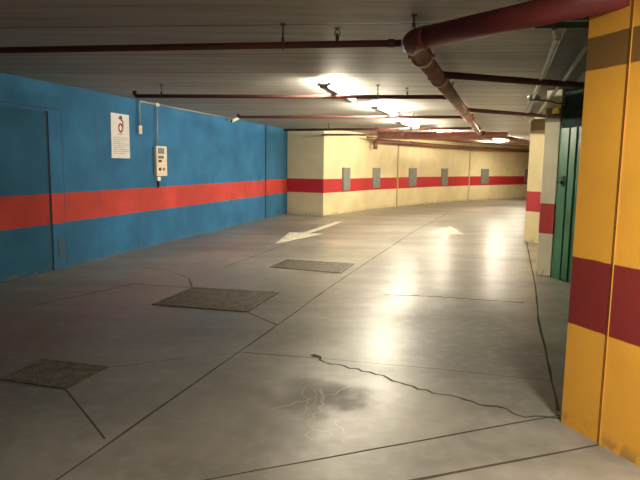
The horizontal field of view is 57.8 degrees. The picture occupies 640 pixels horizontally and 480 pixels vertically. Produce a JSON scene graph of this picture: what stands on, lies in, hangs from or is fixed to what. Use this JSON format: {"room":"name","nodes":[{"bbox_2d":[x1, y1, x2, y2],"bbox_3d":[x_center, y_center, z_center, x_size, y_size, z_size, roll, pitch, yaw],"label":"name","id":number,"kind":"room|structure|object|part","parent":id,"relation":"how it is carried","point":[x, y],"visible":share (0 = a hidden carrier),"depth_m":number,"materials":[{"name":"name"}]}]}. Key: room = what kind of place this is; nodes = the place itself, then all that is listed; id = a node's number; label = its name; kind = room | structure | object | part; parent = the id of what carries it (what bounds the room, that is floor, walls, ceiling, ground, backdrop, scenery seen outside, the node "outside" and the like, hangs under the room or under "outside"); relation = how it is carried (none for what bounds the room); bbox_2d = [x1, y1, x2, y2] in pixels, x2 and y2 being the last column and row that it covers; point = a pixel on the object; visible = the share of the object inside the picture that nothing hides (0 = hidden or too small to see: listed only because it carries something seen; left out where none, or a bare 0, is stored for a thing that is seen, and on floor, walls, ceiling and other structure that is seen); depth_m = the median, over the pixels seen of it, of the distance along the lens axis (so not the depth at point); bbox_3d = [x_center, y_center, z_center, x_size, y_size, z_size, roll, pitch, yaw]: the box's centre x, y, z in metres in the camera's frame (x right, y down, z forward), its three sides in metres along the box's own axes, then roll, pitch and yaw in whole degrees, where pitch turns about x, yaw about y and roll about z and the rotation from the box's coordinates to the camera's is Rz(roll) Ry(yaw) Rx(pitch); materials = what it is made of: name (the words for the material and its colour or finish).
{"room":"parking garage","nodes":[
{"label":"parking garage","id":0,"kind":"room"},
{"bbox_2d":[0,73,287,282],"bbox_3d":[-4.103,-0.696,6.676,0.235,2.555,23.280,3,8,15],"label":"wall","id":1,"kind":"structure","parent":0,"point":[214,180],"depth_m":10.37,"materials":[{"name":"blue paint"}]},
{"bbox_2d":[0,101,67,281],"bbox_3d":[-3.793,-0.625,7.486,0.025,2.215,1.475,3,8,15],"label":"door","id":2,"kind":"structure","parent":1,"relation":"in","point":[33,240],"depth_m":7.57,"materials":[{"name":"blue paint"}]},
{"bbox_2d":[58,237,64,257],"bbox_3d":[-3.642,0.103,8.165,0.010,0.280,0.120,3,8,15],"label":"vent grille","id":3,"kind":"object","parent":2,"relation":"attached to","point":[61,240],"depth_m":8.17,"materials":[{"name":"metal"}]},
{"bbox_2d":[110,112,129,157],"bbox_3d":[-3.240,-1.686,9.415,0.011,0.710,0.505,3,8,15],"label":"notice","id":4,"kind":"object","parent":1,"relation":"attached to","point":[119,123],"visible":1,"depth_m":9.39,"materials":[{"name":"white paper"}]},
{"bbox_2d":[137,125,141,133],"bbox_3d":[-3.078,-1.884,9.908,0.053,0.140,0.090,3,8,15],"label":"switch box","id":5,"kind":"object","parent":1,"relation":"attached to","point":[139,128],"visible":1,"depth_m":9.87,"materials":[{"name":"white plastic"}]},
{"bbox_2d":[139,101,154,125],"bbox_3d":[-2.991,-2.192,10.121,0.025,0.418,0.583,3,8,15],"label":"conduit","id":6,"kind":"object","parent":1,"relation":"attached to","point":[139,101],"visible":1,"depth_m":9.87,"materials":[{"name":"grey plastic"}]},
{"bbox_2d":[156,106,157,145],"bbox_3d":[-2.923,-2.042,10.404,0.030,0.700,0.028,1,7,0],"label":"conduit","id":7,"kind":"object","parent":1,"relation":"attached to","point":[156,106],"visible":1,"depth_m":10.39,"materials":[{"name":"grey plastic"}]},
{"bbox_2d":[155,177,160,187],"bbox_3d":[-2.946,-1.047,10.572,0.054,0.207,0.110,3,8,15],"label":"connector","id":8,"kind":"object","parent":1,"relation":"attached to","point":[158,179],"visible":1,"depth_m":10.55,"materials":[{"name":"white plastic"}]},
{"bbox_2d":[153,146,166,175],"bbox_3d":[-2.904,-1.440,10.584,0.085,0.540,0.370,3,8,15],"label":"control box","id":9,"kind":"object","parent":1,"relation":"attached to","point":[159,152],"visible":1,"depth_m":10.51,"materials":[{"name":"beige plastic"}]},
{"bbox_2d":[228,118,238,122],"bbox_3d":[-2.002,-2.794,13.436,0.250,0.157,0.230,1,7,0],"label":"security camera","id":10,"kind":"object","parent":1,"relation":"attached to","point":[232,120],"visible":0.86,"depth_m":13.40,"materials":[{"name":"white plastic"}]},
{"bbox_2d":[0,0,585,146],"bbox_3d":[4.545,-3.198,16.216,27.000,0.200,43.000,1,7,0],"label":"ceiling","id":11,"kind":"structure","parent":0,"point":[523,53],"depth_m":5.77,"materials":[{"name":"concrete"}]},
{"bbox_2d":[153,103,230,118],"bbox_3d":[-2.511,-2.613,11.896,0.067,0.062,3.330,3,8,15],"label":"conduit","id":12,"kind":"object","parent":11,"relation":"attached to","point":[156,104],"visible":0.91,"depth_m":11.34,"materials":[{"name":"grey plastic"}]},
{"bbox_2d":[0,23,401,53],"bbox_3d":[-1.878,-1.596,4.652,5.020,0.190,0.102,2,7,9],"label":"pipe","id":13,"kind":"object","parent":11,"relation":"hanging from","point":[390,43],"visible":1,"depth_m":4.48,"materials":[{"name":"brown metal"}]},
{"bbox_2d":[133,84,445,99],"bbox_3d":[-0.435,-1.975,7.741,4.264,0.191,0.111,2,7,5],"label":"pipe","id":14,"kind":"object","parent":11,"relation":"hanging from","point":[135,94],"visible":0.91,"depth_m":7.71,"materials":[{"name":"brown metal"}]},
{"bbox_2d":[317,82,355,102],"bbox_3d":[0.253,-2.028,7.930,0.168,0.115,1.700,3,8,14],"label":"fluorescent light","id":15,"kind":"object","parent":11,"relation":"attached to","point":[328,87],"visible":0.89,"depth_m":7.47,"materials":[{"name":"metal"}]},
{"bbox_2d":[237,108,463,118],"bbox_3d":[0.520,-2.367,10.875,4.327,0.191,0.104,2,7,9],"label":"pipe","id":16,"kind":"object","parent":11,"relation":"hanging from","point":[238,115],"visible":0.84,"depth_m":10.81,"materials":[{"name":"red metal"}]},
{"bbox_2d":[284,122,472,130],"bbox_3d":[1.389,-2.808,14.391,4.985,0.194,0.075,4,8,21],"label":"pipe","id":17,"kind":"object","parent":11,"relation":"hanging from","point":[328,128],"visible":0.98,"depth_m":14.36,"materials":[{"name":"red metal"}]},
{"bbox_2d":[370,104,397,115],"bbox_3d":[1.163,-2.339,10.434,0.168,0.115,1.581,3,8,18],"label":"fluorescent light","id":18,"kind":"object","parent":11,"relation":"attached to","point":[378,107],"visible":0.88,"depth_m":10.12,"materials":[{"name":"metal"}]},
{"bbox_2d":[321,130,468,135],"bbox_3d":[2.052,-3.030,16.302,4.138,0.224,0.131,3,8,15],"label":"pipe","id":19,"kind":"object","parent":11,"relation":"hanging from","point":[453,134],"visible":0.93,"depth_m":16.46,"materials":[{"name":"red metal"}]},
{"bbox_2d":[395,120,418,127],"bbox_3d":[2.074,-2.753,13.732,0.168,0.115,1.673,4,8,22],"label":"fluorescent light","id":20,"kind":"object","parent":11,"relation":"attached to","point":[396,122],"visible":0.94,"depth_m":13.51,"materials":[{"name":"metal"}]},
{"bbox_2d":[366,136,529,144],"bbox_3d":[5.471,-3.551,20.582,8.851,0.194,0.814,-4,9,-31],"label":"pipe","id":21,"kind":"object","parent":11,"relation":"hanging from","point":[367,136],"visible":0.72,"depth_m":19.93,"materials":[{"name":"red metal"}]},
{"bbox_2d":[490,139,508,141],"bbox_3d":[6.376,-3.587,20.649,0.168,0.115,1.610,6,9,36],"label":"fluorescent light","id":22,"kind":"object","parent":11,"relation":"attached to","point":[503,140],"visible":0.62,"depth_m":20.59,"materials":[{"name":"metal"}]},
{"bbox_2d":[481,131,529,143],"bbox_3d":[6.096,-3.255,18.449,0.187,0.217,7.177,5,9,31],"label":"pipe","id":23,"kind":"object","parent":11,"relation":"hanging from","point":[511,138],"visible":0.55,"depth_m":18.73,"materials":[{"name":"red metal"}]},
{"bbox_2d":[377,131,507,139],"bbox_3d":[3.341,-2.896,16.045,3.522,0.228,0.275,3,8,15],"label":"pipe","id":24,"kind":"object","parent":23,"relation":"attached to","point":[382,135],"visible":0.83,"depth_m":16.00,"materials":[{"name":"red metal"}]},
{"bbox_2d":[468,106,545,117],"bbox_3d":[3.107,-2.166,9.624,1.981,0.196,0.074,-4,9,-30],"label":"pipe","id":25,"kind":"object","parent":11,"relation":"hanging from","point":[476,110],"visible":0.91,"depth_m":9.61,"materials":[{"name":"brown metal"}]},
{"bbox_2d":[443,71,584,88],"bbox_3d":[2.341,-1.723,6.122,2.439,0.198,0.083,-2,8,-20],"label":"pipe","id":26,"kind":"object","parent":11,"relation":"hanging from","point":[448,75],"visible":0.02,"depth_m":5.97,"materials":[{"name":"brown metal"}]},
{"bbox_2d":[402,0,629,134],"bbox_3d":[2.261,-2.061,8.980,1.280,0.264,12.358,2,8,12],"label":"pipe","id":27,"kind":"object","parent":11,"relation":"hanging from","point":[417,43],"visible":0.99,"depth_m":3.60,"materials":[{"name":"red metal"}]},
{"bbox_2d":[522,95,539,122],"bbox_3d":[3.476,-2.160,9.826,0.170,0.080,4.338,3,8,16],"label":"conduit","id":28,"kind":"object","parent":11,"relation":"attached to","point":[530,100],"visible":0.94,"depth_m":7.82,"materials":[{"name":"grey metal"}]},
{"bbox_2d":[532,26,560,98],"bbox_3d":[2.255,-1.676,5.878,0.074,0.071,4.006,3,8,18],"label":"conduit","id":29,"kind":"object","parent":28,"relation":"attached to","point":[556,36],"visible":1,"depth_m":4.66,"materials":[{"name":"grey metal"}]},
{"bbox_2d":[540,100,566,104],"bbox_3d":[3.084,-1.830,7.697,0.038,0.100,0.393,-6,10,-43],"label":"power cable","id":30,"kind":"object","parent":28,"relation":"hanging from","point":[540,100],"visible":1,"depth_m":7.67,"materials":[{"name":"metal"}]},
{"bbox_2d":[529,28,588,113],"bbox_3d":[3.262,-2.066,8.139,0.401,0.010,8.287,3,8,17],"label":"beam","id":31,"kind":"structure","parent":11,"relation":"attached to","point":[572,41],"depth_m":5.72,"materials":[{"name":"concrete"}]},
{"bbox_2d":[535,16,589,28],"bbox_3d":[2.082,-1.517,3.988,1.100,0.067,0.280,2,7,7],"label":"duct","id":32,"kind":"object","parent":11,"relation":"attached to","point":[581,22],"visible":0.13,"depth_m":4.06,"materials":[{"name":"grey metal"}]},
{"bbox_2d":[0,198,639,479],"bbox_3d":[4.507,-0.467,16.569,27.000,0.201,43.000,1,7,0],"label":"floor","id":33,"kind":"structure","parent":0,"point":[414,360],"depth_m":4.54,"materials":[{"name":"concrete"}]},
{"bbox_2d":[0,359,107,389],"bbox_3d":[-1.892,0.946,4.129,0.558,0.011,0.446,3,8,15],"label":"drain grate","id":34,"kind":"object","parent":33,"relation":"on","point":[58,374],"visible":1,"depth_m":4.10,"materials":[{"name":"metal"}]},
{"bbox_2d":[152,287,278,311],"bbox_3d":[-1.134,0.650,6.494,1.119,0.011,0.955,3,8,13],"label":"drain grate","id":35,"kind":"object","parent":33,"relation":"on","point":[194,297],"visible":1,"depth_m":6.43,"materials":[{"name":"metal"}]},
{"bbox_2d":[287,131,323,214],"bbox_3d":[-0.386,-2.056,17.592,1.243,2.555,0.264,4,8,26],"label":"wall pier","id":36,"kind":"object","parent":33,"relation":"on","point":[305,149],"visible":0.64,"depth_m":17.49,"materials":[{"name":"beige paint"}]},
{"bbox_2d":[277,221,340,242],"bbox_3d":[-0.105,-0.212,13.311,0.795,0.002,4.693,4,8,23],"label":"painted arrow","id":37,"kind":"object","parent":33,"relation":"on","point":[290,236],"visible":1,"depth_m":12.55,"materials":[{"name":"white paint"}]},
{"bbox_2d":[270,259,353,272],"bbox_3d":[-0.119,0.385,8.653,1.100,0.011,0.832,3,8,16],"label":"drain grate","id":38,"kind":"object","parent":33,"relation":"on","point":[320,266],"visible":1,"depth_m":8.63,"materials":[{"name":"metal"}]},
{"bbox_2d":[430,226,463,250],"bbox_3d":[2.773,-0.077,12.576,0.794,0.002,4.432,2,7,8],"label":"painted arrow","id":39,"kind":"object","parent":33,"relation":"on","point":[446,231],"visible":1,"depth_m":13.11,"materials":[{"name":"paint"}]},
{"bbox_2d":[524,117,545,243],"bbox_3d":[4.476,-1.220,11.650,0.448,2.555,0.398,-3,8,-28],"label":"pillar","id":40,"kind":"structure","parent":33,"relation":"on","point":[537,132],"depth_m":11.56,"materials":[{"name":"beige paint"}]},
{"bbox_2d":[536,89,572,276],"bbox_3d":[3.333,-0.780,8.124,0.487,2.555,0.250,-6,10,-42],"label":"pillar","id":41,"kind":"structure","parent":33,"relation":"on","point":[553,125],"depth_m":7.97,"materials":[{"name":"paint"}]},
{"bbox_2d":[549,108,559,116],"bbox_3d":[3.129,-1.710,7.759,0.090,0.107,0.201,1,7,0],"label":"warning lamp","id":42,"kind":"object","parent":41,"relation":"attached to","point":[555,112],"visible":1,"depth_m":7.67,"materials":[{"name":"plastic"}]},
{"bbox_2d":[529,42,587,121],"bbox_3d":[3.177,-1.954,8.126,0.073,0.044,7.806,3,8,16],"label":"conduit","id":43,"kind":"object","parent":41,"relation":"attached to","point":[583,50],"visible":0.81,"depth_m":5.59,"materials":[{"name":"grey metal"}]},
{"bbox_2d":[551,89,583,282],"bbox_3d":[3.457,-0.535,6.463,0.145,2.500,2.900,0,7,-8],"label":"door","id":44,"kind":"structure","parent":33,"relation":"on","point":[570,138],"depth_m":7.64,"materials":[{"name":"green paint"}]},
{"bbox_3d":[3.273,-0.491,7.817,0.080,2.060,0.200,0,7,-8],"label":"post","id":45,"kind":"part","parent":44,"relation":"part of","materials":[{"name":"green metal"}]},
{"bbox_3d":[3.218,-0.787,7.755,0.045,0.140,0.110,0,7,-8],"label":"handle","id":46,"kind":"part","parent":44,"relation":"part of","materials":[{"name":"black plastic"}]},
{"bbox_2d":[561,0,631,442],"bbox_3d":[1.723,-0.166,3.207,0.513,2.555,0.364,0,7,-8],"label":"pillar","id":47,"kind":"structure","parent":33,"relation":"on","point":[608,33],"depth_m":3.17,"materials":[{"name":"paint"}]},
{"bbox_2d":[323,131,528,214],"bbox_3d":[7.539,-3.035,26.017,1.876,2.555,23.039,8,10,44],"label":"wall","id":48,"kind":"structure","parent":0,"point":[357,153],"depth_m":22.42,"materials":[{"name":"beige paint"}]},
{"bbox_2d":[342,168,350,189],"bbox_3d":[0.831,-1.925,18.290,0.065,0.710,0.486,5,8,29],"label":"air vent","id":49,"kind":"object","parent":48,"relation":"in","point":[346,172],"visible":1,"depth_m":18.22,"materials":[{"name":"grey metal"}]},
{"bbox_2d":[372,168,380,187],"bbox_3d":[1.966,-2.173,20.248,0.065,0.690,0.476,6,9,36],"label":"air vent","id":50,"kind":"object","parent":48,"relation":"in","point":[376,171],"visible":1,"depth_m":20.21,"materials":[{"name":"grey metal"}]},
{"bbox_2d":[396,139,399,206],"bbox_3d":[2.873,-2.509,21.445,0.042,2.555,0.060,6,9,34],"label":"trim","id":51,"kind":"structure","parent":48,"relation":"attached to","point":[398,139],"depth_m":21.44,"materials":[{"name":"beige paint"}]},
{"bbox_2d":[408,168,416,185],"bbox_3d":[3.586,-2.431,22.458,0.065,0.700,0.635,6,9,35],"label":"air vent","id":52,"kind":"object","parent":48,"relation":"in","point":[412,181],"visible":1,"depth_m":22.41,"materials":[{"name":"grey metal"}]},
{"bbox_2d":[441,168,447,184],"bbox_3d":[5.279,-2.678,24.590,0.065,0.710,0.495,8,10,42],"label":"air vent","id":53,"kind":"object","parent":48,"relation":"in","point":[444,171],"visible":1,"depth_m":24.54,"materials":[{"name":"grey metal"}]},
{"bbox_2d":[373,139,528,151],"bbox_3d":[6.124,-3.821,24.479,0.771,0.370,13.317,8,10,42],"label":"drain pipe","id":54,"kind":"object","parent":48,"relation":"attached to","point":[376,141],"visible":0.96,"depth_m":23.38,"materials":[{"name":"brown metal"}]},
{"bbox_2d":[468,143,470,199],"bbox_3d":[6.720,-3.058,26.105,0.060,2.555,0.042,-6,10,-43],"label":"trim","id":55,"kind":"structure","parent":48,"relation":"attached to","point":[470,143],"depth_m":26.09,"materials":[{"name":"beige paint"}]},
{"bbox_2d":[480,169,488,183],"bbox_3d":[7.661,-2.963,26.975,0.630,0.690,0.065,-6,10,-42],"label":"air vent","id":56,"kind":"object","parent":48,"relation":"in","point":[484,172],"visible":1,"depth_m":26.94,"materials":[{"name":"grey metal"}]},
{"bbox_2d":[524,169,527,182],"bbox_3d":[10.557,-3.239,29.419,0.611,0.690,0.065,-5,9,-39],"label":"air vent","id":57,"kind":"object","parent":48,"relation":"in","point":[526,170],"visible":0.38,"depth_m":29.26,"materials":[{"name":"grey metal"}]},
{"bbox_2d":[597,0,639,466],"bbox_3d":[2.094,-0.048,2.331,0.476,2.555,1.722,-2,8,-22],"label":"wall","id":58,"kind":"structure","parent":0,"point":[620,426],"depth_m":2.98,"materials":[{"name":"yellow paint"}]},
{"bbox_2d":[597,0,634,444],"bbox_3d":[1.723,-0.144,3.036,0.359,2.555,0.026,0,7,-3],"label":"trim","id":59,"kind":"structure","parent":58,"relation":"attached to","point":[633,1],"depth_m":3.02,"materials":[{"name":"paint"}]}
]}

